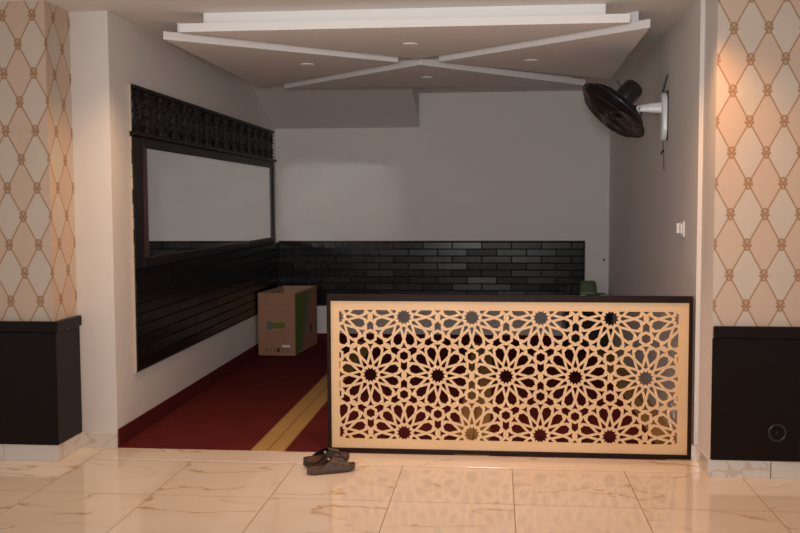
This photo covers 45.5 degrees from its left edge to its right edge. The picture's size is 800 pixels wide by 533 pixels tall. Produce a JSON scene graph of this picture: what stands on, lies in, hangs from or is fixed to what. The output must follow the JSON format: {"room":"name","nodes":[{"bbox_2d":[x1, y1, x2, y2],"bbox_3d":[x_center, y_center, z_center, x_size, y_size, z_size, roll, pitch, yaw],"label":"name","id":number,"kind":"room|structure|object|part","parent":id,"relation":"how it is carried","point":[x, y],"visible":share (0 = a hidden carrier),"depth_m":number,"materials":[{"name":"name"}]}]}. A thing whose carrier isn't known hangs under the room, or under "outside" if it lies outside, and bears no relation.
{"room":"prayer room","nodes":[
{"label":"prayer room","id":0,"kind":"room"},
{"bbox_2d":[0,1,76,320],"bbox_3d":[-2.636,-0.194,5.594,1.425,2.567,0.400,0,4,6],"label":"wall","id":1,"kind":"structure","parent":0,"point":[38,282],"depth_m":5.33,"materials":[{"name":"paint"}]},
{"bbox_2d":[0,315,81,444],"bbox_3d":[-2.623,0.647,5.580,1.459,0.703,0.332,0,4,6],"label":"wainscot panel","id":2,"kind":"object","parent":1,"relation":"attached to","point":[41,404],"visible":1,"depth_m":5.38,"materials":[{"name":"brown laminate"}]},
{"bbox_3d":[-2.624,0.327,5.559,1.459,0.062,0.332,0,4,6],"label":"cap rail","id":3,"kind":"part","parent":2,"relation":"part of","materials":[{"name":"brown laminate"}]},
{"bbox_2d":[0,432,117,460],"bbox_3d":[-2.522,1.044,5.614,1.654,0.093,0.322,0,4,6],"label":"baseboard","id":4,"kind":"structure","parent":1,"relation":"attached to","point":[19,452],"depth_m":5.43,"materials":[{"name":"white stone"}]},
{"bbox_2d":[69,11,276,437],"bbox_3d":[-1.593,-0.345,7.800,0.254,2.567,4.390,0,4,6],"label":"wall","id":5,"kind":"structure","parent":0,"point":[109,53],"depth_m":5.69,"materials":[{"name":"paint"}]},
{"bbox_2d":[118,344,258,445],"bbox_3d":[-1.479,0.877,7.869,0.010,0.105,4.385,0,4,5],"label":"baseboard","id":6,"kind":"structure","parent":5,"relation":"attached to","point":[136,426],"depth_m":6.81,"materials":[{"name":"red carpet"}]},
{"bbox_2d":[129,136,274,269],"bbox_3d":[-1.469,-0.523,7.838,0.029,0.826,3.931,0,4,5],"label":"wall mirror","id":7,"kind":"object","parent":5,"relation":"attached to","point":[188,202],"visible":1,"depth_m":7.12,"materials":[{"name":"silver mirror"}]},
{"bbox_3d":[-1.470,-0.907,7.856,0.023,0.063,3.675,0,4,5],"label":"frame rail","id":8,"kind":"part","parent":7,"relation":"part of","materials":[{"name":"brown wood"}]},
{"bbox_2d":[147,148,270,256],"bbox_3d":[-1.473,-0.528,7.921,0.007,0.738,3.568,0,4,5],"label":"mirror glass","id":9,"kind":"object","parent":7,"relation":"on","point":[201,202],"depth_m":7.40,"materials":[{"name":"grey mirror"}]},
{"bbox_3d":[-1.467,-0.145,7.906,0.023,0.063,3.675,0,4,5],"label":"frame rail","id":10,"kind":"part","parent":7,"relation":"part of","materials":[{"name":"brown wood"}]},
{"bbox_2d":[128,84,276,161],"bbox_3d":[-1.463,-1.093,7.805,0.045,0.313,3.950,0,4,5],"label":"carved frieze","id":11,"kind":"object","parent":5,"relation":"attached to","point":[156,116],"visible":1,"depth_m":7.04,"materials":[{"name":"brown wood"}]},
{"bbox_3d":[-1.471,-1.235,7.780,0.033,0.026,3.893,0,4,5],"label":"moulding","id":12,"kind":"part","parent":11,"relation":"part of","materials":[{"name":"brown wood"}]},
{"bbox_3d":[-1.462,-0.950,7.820,0.045,0.026,3.938,0,4,5],"label":"moulding","id":13,"kind":"part","parent":11,"relation":"part of","materials":[{"name":"brown wood"}]},
{"bbox_2d":[132,242,278,372],"bbox_3d":[-1.462,0.212,7.971,0.022,0.661,4.096,0,4,5],"label":"wall paneling","id":14,"kind":"structure","parent":5,"relation":"attached to","point":[177,306],"depth_m":7.12,"materials":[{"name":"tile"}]},
{"bbox_3d":[-1.652,0.344,5.942,0.012,0.648,0.012,0,4,6],"label":"trim","id":15,"kind":"part","parent":14,"relation":"part of","materials":[{"name":"paint"}]},
{"bbox_2d":[0,0,695,92],"bbox_3d":[-0.079,-1.445,4.142,6.800,0.100,11.400,0,4,6],"label":"ceiling","id":16,"kind":"structure","parent":0,"point":[155,17],"depth_m":5.47,"materials":[{"name":"paint"}]},
{"bbox_2d":[163,23,397,87],"bbox_3d":[-0.667,-1.517,6.957,1.336,0.124,2.457,0,4,6],"label":"ceiling panel","id":17,"kind":"object","parent":16,"relation":"attached to","point":[259,63],"visible":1,"depth_m":6.63,"materials":[{"name":"paint"}]},
{"bbox_2d":[301,63,313,65],"bbox_3d":[-0.667,-1.454,6.871,0.098,0.010,0.098,0,4,6],"label":"recessed light","id":18,"kind":"object","parent":17,"relation":"attached to","point":[302,64],"depth_m":6.84,"materials":[{"name":"paint"}]},
{"bbox_2d":[252,83,418,128],"bbox_3d":[-0.603,-1.565,9.335,1.510,0.345,0.980,0,4,6],"label":"ceiling beam","id":19,"kind":"structure","parent":16,"relation":"attached to","point":[378,107],"depth_m":9.36,"materials":[{"name":"paint"}]},
{"bbox_2d":[179,4,629,58],"bbox_3d":[0.059,-1.459,6.041,2.581,0.124,1.229,0,4,6],"label":"ceiling panel","id":20,"kind":"object","parent":16,"relation":"attached to","point":[414,33],"visible":1,"depth_m":5.53,"materials":[{"name":"paint"}]},
{"bbox_2d":[403,43,417,45],"bbox_3d":[0.066,-1.400,6.014,0.098,0.010,0.098,0,4,6],"label":"recessed light","id":21,"kind":"object","parent":20,"relation":"attached to","point":[404,44],"depth_m":6.00,"materials":[{"name":"paint"}]},
{"bbox_2d":[284,55,584,87],"bbox_3d":[0.229,-1.565,7.622,2.597,0.124,1.414,0,4,6],"label":"ceiling panel","id":22,"kind":"object","parent":16,"relation":"attached to","point":[407,72],"visible":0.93,"depth_m":7.74,"materials":[{"name":"paint"}]},
{"bbox_2d":[439,11,649,78],"bbox_3d":[0.934,-1.506,6.687,1.329,0.124,2.313,0,4,6],"label":"ceiling panel","id":23,"kind":"object","parent":16,"relation":"attached to","point":[596,52],"visible":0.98,"depth_m":6.43,"materials":[{"name":"paint"}]},
{"bbox_2d":[524,59,537,61],"bbox_3d":[0.922,-1.452,6.730,0.098,0.010,0.098,0,4,6],"label":"recessed light","id":24,"kind":"object","parent":23,"relation":"attached to","point":[525,60],"depth_m":6.70,"materials":[{"name":"paint"}]},
{"bbox_2d":[0,448,799,532],"bbox_3d":[-0.068,1.216,4.319,6.800,0.100,11.400,0,4,6],"label":"floor","id":25,"kind":"structure","parent":0,"point":[84,491],"depth_m":4.67,"materials":[{"name":"beige tile"}]},
{"bbox_2d":[303,447,349,466],"bbox_3d":[-0.410,1.051,5.301,0.271,0.095,0.107,-2,4,-20],"label":"slipper","id":26,"kind":"object","parent":25,"relation":"on","point":[317,457],"visible":0.82,"depth_m":5.29,"materials":[{"name":"brown leather"}]},
{"bbox_2d":[307,456,354,474],"bbox_3d":[-0.374,1.068,5.165,0.270,0.086,0.104,-2,4,-18],"label":"slipper","id":27,"kind":"object","parent":25,"relation":"on","point":[331,464],"visible":1,"depth_m":5.13,"materials":[{"name":"brown rubber"}]},
{"bbox_2d":[118,341,684,459],"bbox_3d":[0.193,0.936,7.703,3.416,0.006,4.388,0,4,6],"label":"carpet","id":28,"kind":"object","parent":25,"relation":"on","point":[269,402],"visible":0.57,"depth_m":6.86,"materials":[{"name":"red carpet"}]},
{"bbox_2d":[258,286,316,355],"bbox_3d":[-1.099,0.520,9.427,0.355,0.594,0.841,0,4,10],"label":"cardboard box","id":29,"kind":"object","parent":28,"relation":"on","point":[287,315],"visible":1,"depth_m":9.04,"materials":[{"name":"brown cardboard"}]},
{"bbox_2d":[326,294,693,459],"bbox_3d":[0.606,0.621,5.445,2.062,0.918,0.046,0,4,6],"label":"lattice screen","id":30,"kind":"object","parent":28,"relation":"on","point":[681,305],"visible":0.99,"depth_m":5.43,"materials":[{"name":"brown wood"}]},
{"bbox_3d":[0.608,1.067,5.475,2.062,0.024,0.046,0,4,6],"label":"frame rail","id":31,"kind":"part","parent":30,"relation":"part of","materials":[{"name":"brown wood"}]},
{"bbox_3d":[0.604,0.181,5.416,2.062,0.036,0.046,0,4,6],"label":"frame rail","id":32,"kind":"part","parent":30,"relation":"part of","materials":[{"name":"brown wood"}]},
{"bbox_2d":[562,293,610,349],"bbox_3d":[1.842,0.542,9.452,0.430,0.522,0.485,0,4,6],"label":"base cabinet","id":33,"kind":"object","parent":28,"relation":"on","point":[587,324],"visible":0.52,"depth_m":9.24,"materials":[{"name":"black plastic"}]},
{"bbox_3d":[1.820,0.533,9.241,0.400,0.445,0.016,0,4,6],"label":"door","id":34,"kind":"part","parent":33,"relation":"part of","materials":[{"name":"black wood"}]},
{"bbox_2d":[578,293,605,295],"bbox_3d":[1.880,0.277,9.344,0.247,0.020,0.226,0,4,6],"label":"tray","id":35,"kind":"object","parent":33,"relation":"on","point":[600,294],"visible":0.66,"depth_m":9.27,"materials":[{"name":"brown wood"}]},
{"bbox_2d":[578,281,596,293],"bbox_3d":[1.835,0.204,9.337,0.169,0.126,0.143,0,4,6],"label":"storage box","id":36,"kind":"object","parent":35,"relation":"on","point":[585,287],"visible":1,"depth_m":9.27,"materials":[{"name":"green plastic"}]},
{"bbox_2d":[102,448,698,471],"bbox_3d":[-0.038,1.103,5.409,3.333,0.022,0.234,0,4,6],"label":"threshold","id":37,"kind":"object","parent":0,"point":[118,453],"depth_m":5.39,"materials":[{"name":"beige stone"}]},
{"bbox_2d":[275,91,609,335],"bbox_3d":[0.422,-0.490,9.847,3.650,2.567,0.100,0,4,6],"label":"wall","id":38,"kind":"structure","parent":0,"point":[527,165],"depth_m":9.75,"materials":[{"name":"paint"}]},
{"bbox_2d":[279,241,584,305],"bbox_3d":[0.304,0.074,9.834,3.154,0.680,0.023,0,4,6],"label":"tile wainscot","id":39,"kind":"structure","parent":38,"relation":"attached to","point":[335,267],"depth_m":9.82,"materials":[{"name":"tile"}]},
{"bbox_3d":[0.302,-0.258,9.812,3.152,0.014,0.023,0,4,6],"label":"trim","id":40,"kind":"part","parent":39,"relation":"part of","materials":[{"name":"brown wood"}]},
{"bbox_3d":[1.869,0.085,9.677,0.006,0.666,0.021,0,4,6],"label":"trim","id":41,"kind":"part","parent":39,"relation":"part of","materials":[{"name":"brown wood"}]},
{"bbox_2d":[317,333,563,343],"bbox_3d":[0.416,0.745,9.874,3.380,0.085,0.010,0,4,6],"label":"baseboard","id":42,"kind":"structure","parent":38,"relation":"attached to","point":[534,339],"depth_m":9.87,"materials":[{"name":"wood"}]},
{"bbox_2d":[608,0,704,444],"bbox_3d":[1.986,-0.336,7.437,0.250,2.567,4.390,0,4,6],"label":"wall","id":43,"kind":"structure","parent":0,"point":[648,195],"depth_m":6.40,"materials":[{"name":"paint"}]},
{"bbox_2d":[582,74,668,161],"bbox_3d":[1.469,-0.940,6.218,0.561,0.619,0.513,0,4,6],"label":"wall fan","id":44,"kind":"object","parent":43,"relation":"attached to","point":[600,99],"visible":1,"depth_m":6.19,"materials":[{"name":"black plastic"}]},
{"bbox_3d":[1.283,-1.099,6.168,0.191,0.159,0.127,1,4,21],"label":"fan blade","id":45,"kind":"part","parent":44,"relation":"part of","materials":[{"name":"black plastic"}]},
{"bbox_3d":[1.405,-1.020,6.094,0.150,0.081,0.207,0,4,6],"label":"fan blade","id":46,"kind":"part","parent":44,"relation":"part of","materials":[{"name":"black plastic"}]},
{"bbox_3d":[1.635,-1.039,6.267,0.167,0.074,0.090,0,4,6],"label":"bracket arm","id":47,"kind":"part","parent":44,"relation":"part of","materials":[{"name":"white plastic"}]},
{"bbox_3d":[1.729,-0.984,6.271,0.041,0.316,0.150,0,4,6],"label":"wall plate","id":48,"kind":"part","parent":44,"relation":"part of","materials":[{"name":"white plastic"}]},
{"bbox_2d":[670,404,674,418],"bbox_3d":[1.708,0.907,5.992,0.014,0.070,0.120,0,4,6],"label":"wall socket","id":49,"kind":"object","parent":43,"relation":"attached to","point":[672,413],"visible":0.73,"depth_m":5.96,"materials":[{"name":"white plastic"}]},
{"bbox_2d":[676,221,684,236],"bbox_3d":[1.667,-0.223,5.674,0.034,0.092,0.100,0,4,6],"label":"wall switch","id":50,"kind":"object","parent":43,"relation":"attached to","point":[680,227],"visible":1,"depth_m":5.65,"materials":[{"name":"white plastic"}]},
{"bbox_2d":[680,221,684,236],"bbox_3d":[1.678,-0.223,5.673,0.010,0.092,0.100,0,4,6],"label":"switch plate","id":51,"kind":"object","parent":50,"relation":"attached to","point":[682,223],"depth_m":5.64,"materials":[{"name":"white plastic"}]},
{"bbox_2d":[698,0,799,458],"bbox_3d":[2.536,-0.181,5.069,1.777,2.567,0.400,0,4,6],"label":"wall","id":52,"kind":"structure","parent":0,"point":[750,226],"depth_m":4.93,"materials":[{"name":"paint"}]},
{"bbox_2d":[691,444,799,478],"bbox_3d":[2.518,1.056,5.103,1.814,0.093,0.322,0,4,6],"label":"baseboard","id":53,"kind":"structure","parent":52,"relation":"attached to","point":[712,468],"depth_m":5.01,"materials":[{"name":"white stone"}]},
{"bbox_2d":[710,326,799,461],"bbox_3d":[2.518,0.666,4.909,1.778,0.709,0.034,0,4,6],"label":"wainscot panel","id":54,"kind":"object","parent":52,"relation":"attached to","point":[755,382],"visible":1,"depth_m":4.97,"materials":[{"name":"brown laminate"}]},
{"bbox_3d":[2.518,0.344,4.888,1.775,0.063,0.034,0,4,6],"label":"cap rail","id":55,"kind":"part","parent":54,"relation":"part of","materials":[{"name":"brown laminate"}]}
]}

